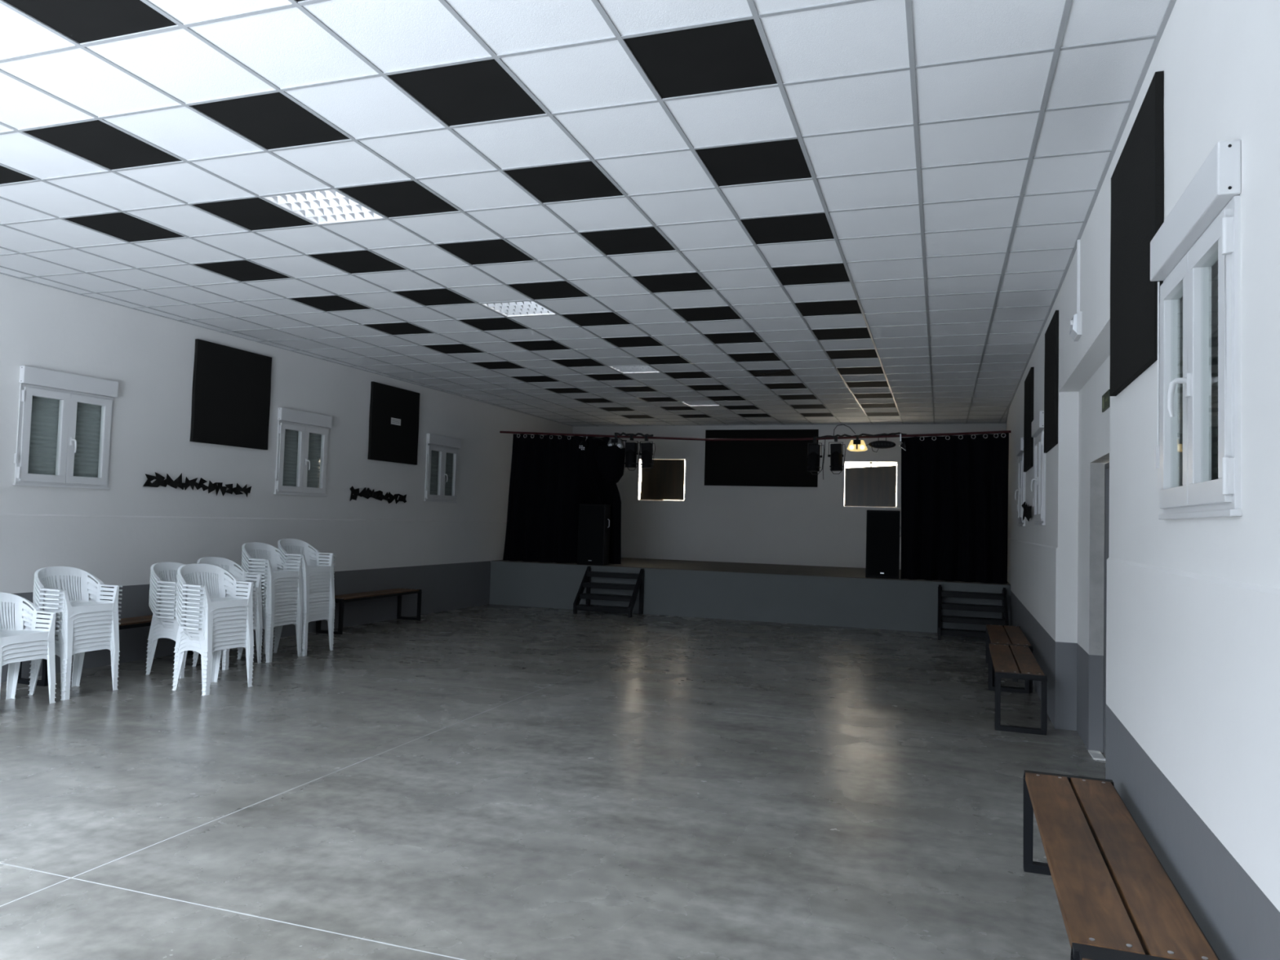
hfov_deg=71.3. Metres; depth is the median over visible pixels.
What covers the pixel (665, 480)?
board
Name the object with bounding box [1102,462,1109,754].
door
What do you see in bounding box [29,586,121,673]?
armchair
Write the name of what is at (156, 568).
armchair
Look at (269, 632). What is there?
armchair
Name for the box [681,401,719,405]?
ceiling light
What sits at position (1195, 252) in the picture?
window
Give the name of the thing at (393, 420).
paper note
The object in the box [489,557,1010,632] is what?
stage
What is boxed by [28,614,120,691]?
armchair
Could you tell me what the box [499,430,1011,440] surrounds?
pipe
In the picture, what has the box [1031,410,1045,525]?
window
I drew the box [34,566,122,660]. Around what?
armchair
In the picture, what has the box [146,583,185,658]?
armchair
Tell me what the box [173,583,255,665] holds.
armchair
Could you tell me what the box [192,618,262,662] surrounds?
armchair
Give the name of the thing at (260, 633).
armchair
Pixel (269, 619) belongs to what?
armchair
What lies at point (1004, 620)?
steps
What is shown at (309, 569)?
armchair
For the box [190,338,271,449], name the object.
acoustic panel
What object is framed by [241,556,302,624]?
armchair
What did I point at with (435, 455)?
roller shutter
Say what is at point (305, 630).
armchair
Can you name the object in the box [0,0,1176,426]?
ceiling
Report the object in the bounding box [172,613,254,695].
armchair
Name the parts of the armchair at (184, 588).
leg, armrest, leg, backrest, seat, leg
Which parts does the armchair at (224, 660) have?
leg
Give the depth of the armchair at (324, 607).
10.38 m
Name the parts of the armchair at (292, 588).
backrest, armrest, leg, seat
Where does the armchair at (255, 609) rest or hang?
on the armchair at (224, 653)
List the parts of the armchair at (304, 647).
leg, leg, seat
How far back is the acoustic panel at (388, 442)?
13.80 m
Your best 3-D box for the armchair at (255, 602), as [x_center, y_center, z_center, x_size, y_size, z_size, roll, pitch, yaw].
[-4.403,1.321,9.514,0.524,0.756,0.622,1,-3,19]
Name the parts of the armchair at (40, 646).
backrest, seat, leg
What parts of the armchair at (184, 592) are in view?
leg, armrest, leg, backrest, seat, leg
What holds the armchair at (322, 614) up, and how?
on the armchair at (326, 618)
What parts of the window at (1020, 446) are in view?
handle, sash, frame, sash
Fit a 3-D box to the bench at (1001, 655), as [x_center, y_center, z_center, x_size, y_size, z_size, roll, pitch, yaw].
[3.480,1.893,8.308,0.396,0.482,2.010,1,-3,20]
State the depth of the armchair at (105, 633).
7.76 m
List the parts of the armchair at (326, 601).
leg, seat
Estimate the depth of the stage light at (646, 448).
15.92 m
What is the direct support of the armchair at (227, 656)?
on the armchair at (224, 660)
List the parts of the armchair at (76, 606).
armrest, leg, backrest, seat, armrest, leg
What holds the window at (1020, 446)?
in the wall at (1193, 748)
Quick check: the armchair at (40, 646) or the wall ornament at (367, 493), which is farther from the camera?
the wall ornament at (367, 493)
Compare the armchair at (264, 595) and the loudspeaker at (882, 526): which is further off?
the loudspeaker at (882, 526)
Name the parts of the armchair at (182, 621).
leg, backrest, armrest, leg, seat, leg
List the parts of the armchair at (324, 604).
seat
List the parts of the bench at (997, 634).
leg frame, leg frame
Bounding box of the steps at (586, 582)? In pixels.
[573,566,644,617]
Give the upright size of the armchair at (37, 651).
0.756 m
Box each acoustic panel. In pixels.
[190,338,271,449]
[367,381,419,465]
[704,429,818,487]
[1023,366,1034,471]
[1044,310,1058,453]
[1109,71,1164,395]
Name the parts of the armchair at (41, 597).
armrest, leg, backrest, seat, leg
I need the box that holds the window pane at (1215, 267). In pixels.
[1211,260,1218,479]
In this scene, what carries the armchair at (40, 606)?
on the armchair at (104, 629)
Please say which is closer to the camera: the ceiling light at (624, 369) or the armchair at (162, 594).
the armchair at (162, 594)
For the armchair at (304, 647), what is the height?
0.756 m
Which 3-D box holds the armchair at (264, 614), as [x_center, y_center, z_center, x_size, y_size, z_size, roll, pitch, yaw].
[-4.177,1.613,10.025,0.524,0.756,0.622,1,-3,19]
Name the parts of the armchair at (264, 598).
leg, seat, leg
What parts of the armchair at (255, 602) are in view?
leg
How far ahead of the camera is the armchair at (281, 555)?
10.34 m
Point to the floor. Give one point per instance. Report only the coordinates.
(488, 781)
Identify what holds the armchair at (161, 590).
on the armchair at (167, 598)
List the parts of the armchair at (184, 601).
armrest, leg, backrest, seat, leg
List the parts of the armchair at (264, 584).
leg, seat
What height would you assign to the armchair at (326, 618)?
0.756 m
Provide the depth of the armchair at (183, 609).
8.07 m
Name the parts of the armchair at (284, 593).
leg, seat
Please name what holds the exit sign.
attached to the wall at (1193, 748)
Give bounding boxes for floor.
[0,604,1105,959]
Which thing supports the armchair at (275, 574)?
on the armchair at (284, 593)
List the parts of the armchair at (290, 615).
leg, seat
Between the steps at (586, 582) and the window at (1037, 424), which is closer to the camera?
the window at (1037, 424)
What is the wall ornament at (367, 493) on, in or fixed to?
attached to the wall at (446, 551)
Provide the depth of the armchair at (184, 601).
8.06 m
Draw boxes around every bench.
[17,614,200,686]
[315,588,422,635]
[985,624,1033,693]
[987,643,1047,735]
[1022,769,1219,959]
[1079,950,1133,959]
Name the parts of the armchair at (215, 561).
backrest, seat, armrest, leg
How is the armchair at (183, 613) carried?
on the armchair at (186, 620)
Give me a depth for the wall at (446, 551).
10.50 m
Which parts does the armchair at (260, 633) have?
leg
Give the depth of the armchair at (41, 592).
7.89 m
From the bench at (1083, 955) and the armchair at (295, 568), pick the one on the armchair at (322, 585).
the armchair at (295, 568)
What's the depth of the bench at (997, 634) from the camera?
10.02 m
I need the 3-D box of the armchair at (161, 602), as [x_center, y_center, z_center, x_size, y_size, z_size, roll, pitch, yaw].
[-4.606,1.404,8.991,0.524,0.756,0.622,1,-3,18]
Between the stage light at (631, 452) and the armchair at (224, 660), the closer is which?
the armchair at (224, 660)
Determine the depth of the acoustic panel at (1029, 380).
10.46 m
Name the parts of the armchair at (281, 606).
leg, seat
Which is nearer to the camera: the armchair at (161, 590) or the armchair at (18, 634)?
the armchair at (18, 634)
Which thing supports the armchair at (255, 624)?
on the armchair at (224, 668)
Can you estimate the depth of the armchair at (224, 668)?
9.34 m
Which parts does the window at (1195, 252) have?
pull cord, sash, handle, sash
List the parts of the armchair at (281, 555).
armrest, backrest, leg, seat, leg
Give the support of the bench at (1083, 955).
on the floor
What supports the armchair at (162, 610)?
on the armchair at (166, 614)
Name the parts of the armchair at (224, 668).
leg, leg, leg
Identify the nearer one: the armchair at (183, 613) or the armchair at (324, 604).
the armchair at (183, 613)
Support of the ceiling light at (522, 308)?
attached to the ceiling
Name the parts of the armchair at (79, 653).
leg, armrest, leg, leg, seat, leg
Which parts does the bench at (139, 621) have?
leg frame, rail, leg frame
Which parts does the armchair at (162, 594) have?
backrest, armrest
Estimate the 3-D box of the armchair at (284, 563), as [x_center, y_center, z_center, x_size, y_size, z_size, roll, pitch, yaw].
[-3.974,1.191,10.548,0.524,0.756,0.622,1,-3,19]
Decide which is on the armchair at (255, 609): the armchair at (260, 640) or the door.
the armchair at (260, 640)
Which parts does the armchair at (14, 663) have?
leg, seat, leg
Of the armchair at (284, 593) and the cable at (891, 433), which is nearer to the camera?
the armchair at (284, 593)
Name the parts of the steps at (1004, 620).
leg, leg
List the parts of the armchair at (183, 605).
leg, backrest, armrest, leg, seat, leg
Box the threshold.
[1088,750,1105,760]
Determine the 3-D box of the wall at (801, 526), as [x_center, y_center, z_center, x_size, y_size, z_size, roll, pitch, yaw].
[2.778,0.685,18.891,9.400,3.800,0.160,1,-3,19]
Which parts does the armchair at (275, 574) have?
armrest, backrest, leg, seat, armrest, leg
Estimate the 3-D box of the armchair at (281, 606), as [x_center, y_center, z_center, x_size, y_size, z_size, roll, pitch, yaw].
[-4.173,1.425,10.034,0.524,0.756,0.622,1,-3,19]
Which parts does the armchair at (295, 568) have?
armrest, leg, seat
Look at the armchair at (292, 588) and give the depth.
9.83 m
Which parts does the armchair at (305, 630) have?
leg, seat, leg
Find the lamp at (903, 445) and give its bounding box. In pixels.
[899,433,906,450]
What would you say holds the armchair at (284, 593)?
on the armchair at (264, 595)
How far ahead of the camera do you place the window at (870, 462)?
18.23 m
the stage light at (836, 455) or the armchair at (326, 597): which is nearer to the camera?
the armchair at (326, 597)
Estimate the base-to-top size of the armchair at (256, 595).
0.756 m
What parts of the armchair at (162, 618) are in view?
leg, backrest, seat, armrest, leg, leg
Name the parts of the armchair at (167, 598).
backrest, armrest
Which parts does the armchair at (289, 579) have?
armrest, backrest, leg, seat, leg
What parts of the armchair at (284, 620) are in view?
leg, seat, leg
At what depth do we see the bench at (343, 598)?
12.91 m
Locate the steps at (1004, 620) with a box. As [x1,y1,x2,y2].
[937,584,1008,639]
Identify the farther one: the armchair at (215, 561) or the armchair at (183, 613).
the armchair at (215, 561)
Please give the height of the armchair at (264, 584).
0.756 m
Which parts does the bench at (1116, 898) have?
leg frame, leg frame, rail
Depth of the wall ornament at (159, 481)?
10.22 m
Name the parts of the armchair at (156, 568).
leg, armrest, backrest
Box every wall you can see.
[0,273,573,682]
[573,423,1006,569]
[1006,0,1279,959]
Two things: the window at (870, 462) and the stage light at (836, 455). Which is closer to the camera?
the stage light at (836, 455)
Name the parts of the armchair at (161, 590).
leg, backrest, armrest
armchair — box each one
[0,591,59,687]
[0,601,59,689]
[0,606,59,694]
[0,622,59,698]
[1,626,58,703]
[27,622,120,700]
[28,595,121,682]
[28,600,121,686]
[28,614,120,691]
[28,618,120,695]
[29,579,122,669]
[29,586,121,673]
[29,591,121,677]
[32,575,122,664]
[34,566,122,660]
[145,590,184,666]
[145,595,184,670]
[145,598,220,674]
[145,601,220,678]
[146,561,185,639]
[146,569,177,644]
[146,573,177,648]
[146,579,185,654]
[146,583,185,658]
[146,586,185,662]
[172,600,254,682]
[172,603,254,687]
[172,608,254,691]
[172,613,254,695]
[173,563,256,653]
[173,572,255,657]
[173,579,256,661]
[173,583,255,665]
[173,586,255,670]
[173,591,255,674]
[173,596,255,678]
[191,625,261,670]
[192,611,262,655]
[192,615,262,658]
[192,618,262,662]
[192,622,262,666]
[196,556,262,628]
[213,564,262,631]
[222,607,262,651]
[236,596,302,652]
[236,600,302,655]
[236,607,301,662]
[237,604,302,659]
[239,572,262,635]
[240,568,302,635]
[241,549,302,617]
[241,552,302,621]
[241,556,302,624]
[241,560,302,627]
[241,564,302,631]
[242,542,303,613]
[245,580,302,638]
[252,582,262,639]
[253,586,262,642]
[261,586,302,641]
[261,590,302,644]
[261,593,302,648]
[272,616,333,656]
[273,585,333,635]
[273,591,333,639]
[273,598,333,643]
[273,606,333,646]
[273,609,333,649]
[273,613,333,653]
[274,577,334,632]
[275,574,334,629]
[277,538,335,606]
[277,545,335,609]
[277,547,335,613]
[280,557,334,616]
[280,561,334,619]
[280,565,334,622]
[280,568,334,626]
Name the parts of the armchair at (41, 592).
armrest, leg, backrest, seat, leg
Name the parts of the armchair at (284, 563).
armrest, leg, seat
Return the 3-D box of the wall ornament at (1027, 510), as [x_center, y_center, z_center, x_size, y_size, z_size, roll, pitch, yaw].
[4.524,0.362,10.449,0.043,0.250,1.150,1,-3,20]
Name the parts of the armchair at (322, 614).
seat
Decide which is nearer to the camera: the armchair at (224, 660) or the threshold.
the threshold
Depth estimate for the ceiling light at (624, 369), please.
12.47 m
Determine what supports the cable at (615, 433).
attached to the pipe
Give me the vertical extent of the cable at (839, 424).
0.228 m
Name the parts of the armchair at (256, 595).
backrest, seat, leg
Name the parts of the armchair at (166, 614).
leg, backrest, seat, armrest, leg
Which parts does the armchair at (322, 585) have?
leg, seat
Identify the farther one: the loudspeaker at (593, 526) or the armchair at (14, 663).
the loudspeaker at (593, 526)
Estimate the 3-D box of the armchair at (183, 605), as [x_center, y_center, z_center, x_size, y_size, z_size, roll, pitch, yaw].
[-3.958,1.352,8.259,0.524,0.756,0.622,0,-3,24]
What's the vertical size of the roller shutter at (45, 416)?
0.880 m
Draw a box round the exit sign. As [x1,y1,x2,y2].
[1102,389,1110,412]
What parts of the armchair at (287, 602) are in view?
leg, seat, leg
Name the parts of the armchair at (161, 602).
leg, backrest, seat, armrest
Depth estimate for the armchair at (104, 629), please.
7.72 m
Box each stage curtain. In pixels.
[502,433,621,564]
[901,432,1008,583]
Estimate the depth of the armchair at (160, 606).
8.74 m
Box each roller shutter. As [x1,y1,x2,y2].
[27,395,102,477]
[282,429,321,488]
[429,450,453,495]
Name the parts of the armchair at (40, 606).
leg, armrest, leg, backrest, seat, leg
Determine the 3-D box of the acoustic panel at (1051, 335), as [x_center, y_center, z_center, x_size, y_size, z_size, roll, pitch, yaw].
[3.768,-0.867,8.193,0.030,1.160,1.032,1,-3,20]
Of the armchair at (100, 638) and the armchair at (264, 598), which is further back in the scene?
the armchair at (264, 598)
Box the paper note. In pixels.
[391,417,400,425]
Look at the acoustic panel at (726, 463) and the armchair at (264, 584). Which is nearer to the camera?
the armchair at (264, 584)
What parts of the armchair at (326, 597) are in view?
leg, seat, leg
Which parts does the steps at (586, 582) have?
leg, leg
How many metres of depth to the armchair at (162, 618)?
8.74 m
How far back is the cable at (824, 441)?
14.94 m
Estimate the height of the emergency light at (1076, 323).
0.165 m
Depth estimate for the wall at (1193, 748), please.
3.26 m
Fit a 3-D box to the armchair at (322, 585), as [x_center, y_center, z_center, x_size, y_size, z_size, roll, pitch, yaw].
[-3.973,1.266,10.547,0.524,0.756,0.622,1,-3,19]
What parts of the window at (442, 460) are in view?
pull cord, sash, sash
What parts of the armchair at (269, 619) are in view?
armrest, backrest, leg, seat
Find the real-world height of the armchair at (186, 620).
0.756 m
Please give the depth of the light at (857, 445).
14.76 m
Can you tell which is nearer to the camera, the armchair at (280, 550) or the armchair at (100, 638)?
the armchair at (100, 638)
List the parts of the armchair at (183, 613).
leg, backrest, armrest, leg, seat, leg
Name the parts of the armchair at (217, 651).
leg, backrest, armrest, leg, seat, leg, leg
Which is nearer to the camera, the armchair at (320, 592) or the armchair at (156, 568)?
the armchair at (156, 568)
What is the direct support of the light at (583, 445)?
attached to the pipe
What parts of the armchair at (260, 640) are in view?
leg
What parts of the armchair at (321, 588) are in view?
seat, leg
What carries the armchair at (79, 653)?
on the floor
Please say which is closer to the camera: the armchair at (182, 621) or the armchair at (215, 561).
the armchair at (182, 621)
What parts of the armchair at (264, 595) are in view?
leg, seat, leg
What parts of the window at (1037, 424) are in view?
pull cord, handle, sash, sash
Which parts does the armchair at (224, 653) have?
leg, leg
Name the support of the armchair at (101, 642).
on the armchair at (79, 653)
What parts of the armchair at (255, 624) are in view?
leg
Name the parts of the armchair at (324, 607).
leg, seat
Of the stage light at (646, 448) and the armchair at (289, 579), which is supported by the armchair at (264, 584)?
the armchair at (289, 579)
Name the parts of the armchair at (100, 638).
leg, leg, seat, leg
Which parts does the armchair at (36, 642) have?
backrest, seat, leg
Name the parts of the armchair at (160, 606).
leg, backrest, seat, armrest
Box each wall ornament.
[142,471,251,497]
[349,486,406,503]
[1021,501,1031,521]
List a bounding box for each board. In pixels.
[640,459,684,500]
[844,465,896,506]
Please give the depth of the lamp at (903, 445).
14.45 m
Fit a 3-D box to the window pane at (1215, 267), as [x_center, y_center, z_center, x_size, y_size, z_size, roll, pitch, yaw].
[1.980,-0.351,3.071,0.018,0.880,0.910,1,-3,20]
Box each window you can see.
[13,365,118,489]
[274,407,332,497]
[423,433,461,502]
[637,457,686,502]
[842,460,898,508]
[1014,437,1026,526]
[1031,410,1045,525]
[1150,139,1241,519]
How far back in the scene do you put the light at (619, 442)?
16.11 m
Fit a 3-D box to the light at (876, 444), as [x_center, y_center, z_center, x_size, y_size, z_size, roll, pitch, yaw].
[3.988,-0.580,14.702,0.430,0.255,0.208,1,-3,19]
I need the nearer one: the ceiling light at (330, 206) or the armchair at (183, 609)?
the ceiling light at (330, 206)
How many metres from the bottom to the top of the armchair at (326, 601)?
0.756 m
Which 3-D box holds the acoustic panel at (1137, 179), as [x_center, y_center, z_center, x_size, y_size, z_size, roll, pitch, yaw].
[2.329,-1.066,4.219,0.034,1.180,1.212,1,-3,20]
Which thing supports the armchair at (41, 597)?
on the armchair at (40, 601)
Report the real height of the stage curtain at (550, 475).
2.390 m
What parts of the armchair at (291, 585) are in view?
armrest, backrest, leg, seat, leg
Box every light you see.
[261,189,385,224]
[480,301,555,316]
[577,436,588,450]
[607,435,625,448]
[609,365,660,373]
[623,435,639,470]
[639,435,655,471]
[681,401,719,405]
[806,436,824,474]
[827,435,845,474]
[847,436,867,451]
[868,437,895,452]
[1069,311,1082,341]
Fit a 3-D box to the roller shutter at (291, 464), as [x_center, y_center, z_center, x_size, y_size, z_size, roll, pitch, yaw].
[-4.573,-0.276,11.984,0.018,0.880,0.910,1,-3,20]
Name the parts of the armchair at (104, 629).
leg, backrest, armrest, leg, seat, leg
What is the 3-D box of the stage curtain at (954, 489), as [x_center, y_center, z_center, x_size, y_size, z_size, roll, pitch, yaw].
[5.015,0.432,14.301,1.633,2.369,0.187,1,-3,19]
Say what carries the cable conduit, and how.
attached to the wall at (1193, 748)
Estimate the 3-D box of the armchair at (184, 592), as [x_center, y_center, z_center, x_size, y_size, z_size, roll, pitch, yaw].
[-3.954,1.240,8.268,0.524,0.756,0.622,0,-3,24]
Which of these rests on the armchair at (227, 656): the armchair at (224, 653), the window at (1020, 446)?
the armchair at (224, 653)
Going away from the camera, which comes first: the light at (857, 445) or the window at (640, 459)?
the light at (857, 445)
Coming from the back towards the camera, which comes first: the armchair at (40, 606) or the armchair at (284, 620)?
the armchair at (284, 620)
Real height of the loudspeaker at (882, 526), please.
1.120 m
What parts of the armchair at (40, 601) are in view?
leg, armrest, leg, backrest, seat, leg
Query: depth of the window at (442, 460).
15.15 m
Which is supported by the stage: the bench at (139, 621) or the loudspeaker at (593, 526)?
the loudspeaker at (593, 526)
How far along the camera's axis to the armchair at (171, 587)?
8.76 m
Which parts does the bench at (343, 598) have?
leg frame, rail, leg frame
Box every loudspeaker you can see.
[577,503,610,565]
[865,510,901,578]
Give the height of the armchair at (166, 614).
0.756 m
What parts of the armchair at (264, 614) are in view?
leg, leg, seat, leg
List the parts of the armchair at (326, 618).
leg, leg, seat, leg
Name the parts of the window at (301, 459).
pull cord, sash, handle, sash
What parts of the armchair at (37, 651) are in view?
seat, leg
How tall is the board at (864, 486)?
0.846 m
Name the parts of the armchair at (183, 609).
leg, backrest, armrest, leg, seat, leg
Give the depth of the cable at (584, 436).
16.29 m
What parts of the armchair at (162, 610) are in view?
leg, backrest, seat, armrest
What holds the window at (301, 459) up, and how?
in the wall at (446, 551)
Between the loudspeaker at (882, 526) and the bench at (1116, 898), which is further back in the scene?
the loudspeaker at (882, 526)
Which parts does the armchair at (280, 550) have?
armrest, backrest, leg, seat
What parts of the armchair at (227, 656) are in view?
leg, leg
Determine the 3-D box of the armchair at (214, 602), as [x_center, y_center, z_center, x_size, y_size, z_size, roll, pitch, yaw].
[-3.955,1.165,8.272,0.524,0.756,0.622,0,-3,24]
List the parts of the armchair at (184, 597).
leg, armrest, leg, backrest, seat, leg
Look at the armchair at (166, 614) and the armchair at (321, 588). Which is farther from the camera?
the armchair at (321, 588)
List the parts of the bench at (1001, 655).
leg frame, leg frame, rail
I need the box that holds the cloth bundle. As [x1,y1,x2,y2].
[595,443,625,484]
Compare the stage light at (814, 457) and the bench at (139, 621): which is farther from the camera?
the stage light at (814, 457)
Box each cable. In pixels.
[582,435,626,441]
[614,432,653,436]
[816,432,906,438]
[822,440,825,479]
[833,424,855,435]
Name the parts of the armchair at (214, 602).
armrest, leg, backrest, seat, armrest, leg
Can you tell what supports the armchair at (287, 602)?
on the armchair at (264, 598)
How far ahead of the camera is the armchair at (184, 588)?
8.12 m
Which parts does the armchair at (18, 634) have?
leg, backrest, seat, armrest, leg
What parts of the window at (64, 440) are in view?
pull cord, sash, handle, sash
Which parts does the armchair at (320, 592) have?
leg, seat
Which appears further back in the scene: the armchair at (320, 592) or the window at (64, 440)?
the armchair at (320, 592)
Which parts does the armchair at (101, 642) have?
leg, leg, seat, leg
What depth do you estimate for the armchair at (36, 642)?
7.41 m
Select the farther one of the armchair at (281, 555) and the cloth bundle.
the cloth bundle
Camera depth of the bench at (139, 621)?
8.92 m
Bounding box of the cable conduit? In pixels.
[1076,239,1079,312]
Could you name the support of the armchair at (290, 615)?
on the armchair at (284, 620)
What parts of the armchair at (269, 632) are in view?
leg, seat, leg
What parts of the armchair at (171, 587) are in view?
leg, backrest, armrest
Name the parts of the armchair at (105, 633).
leg, seat, leg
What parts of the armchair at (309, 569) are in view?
armrest, backrest, leg, seat, armrest, leg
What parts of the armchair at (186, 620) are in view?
leg, backrest, armrest, leg, seat, leg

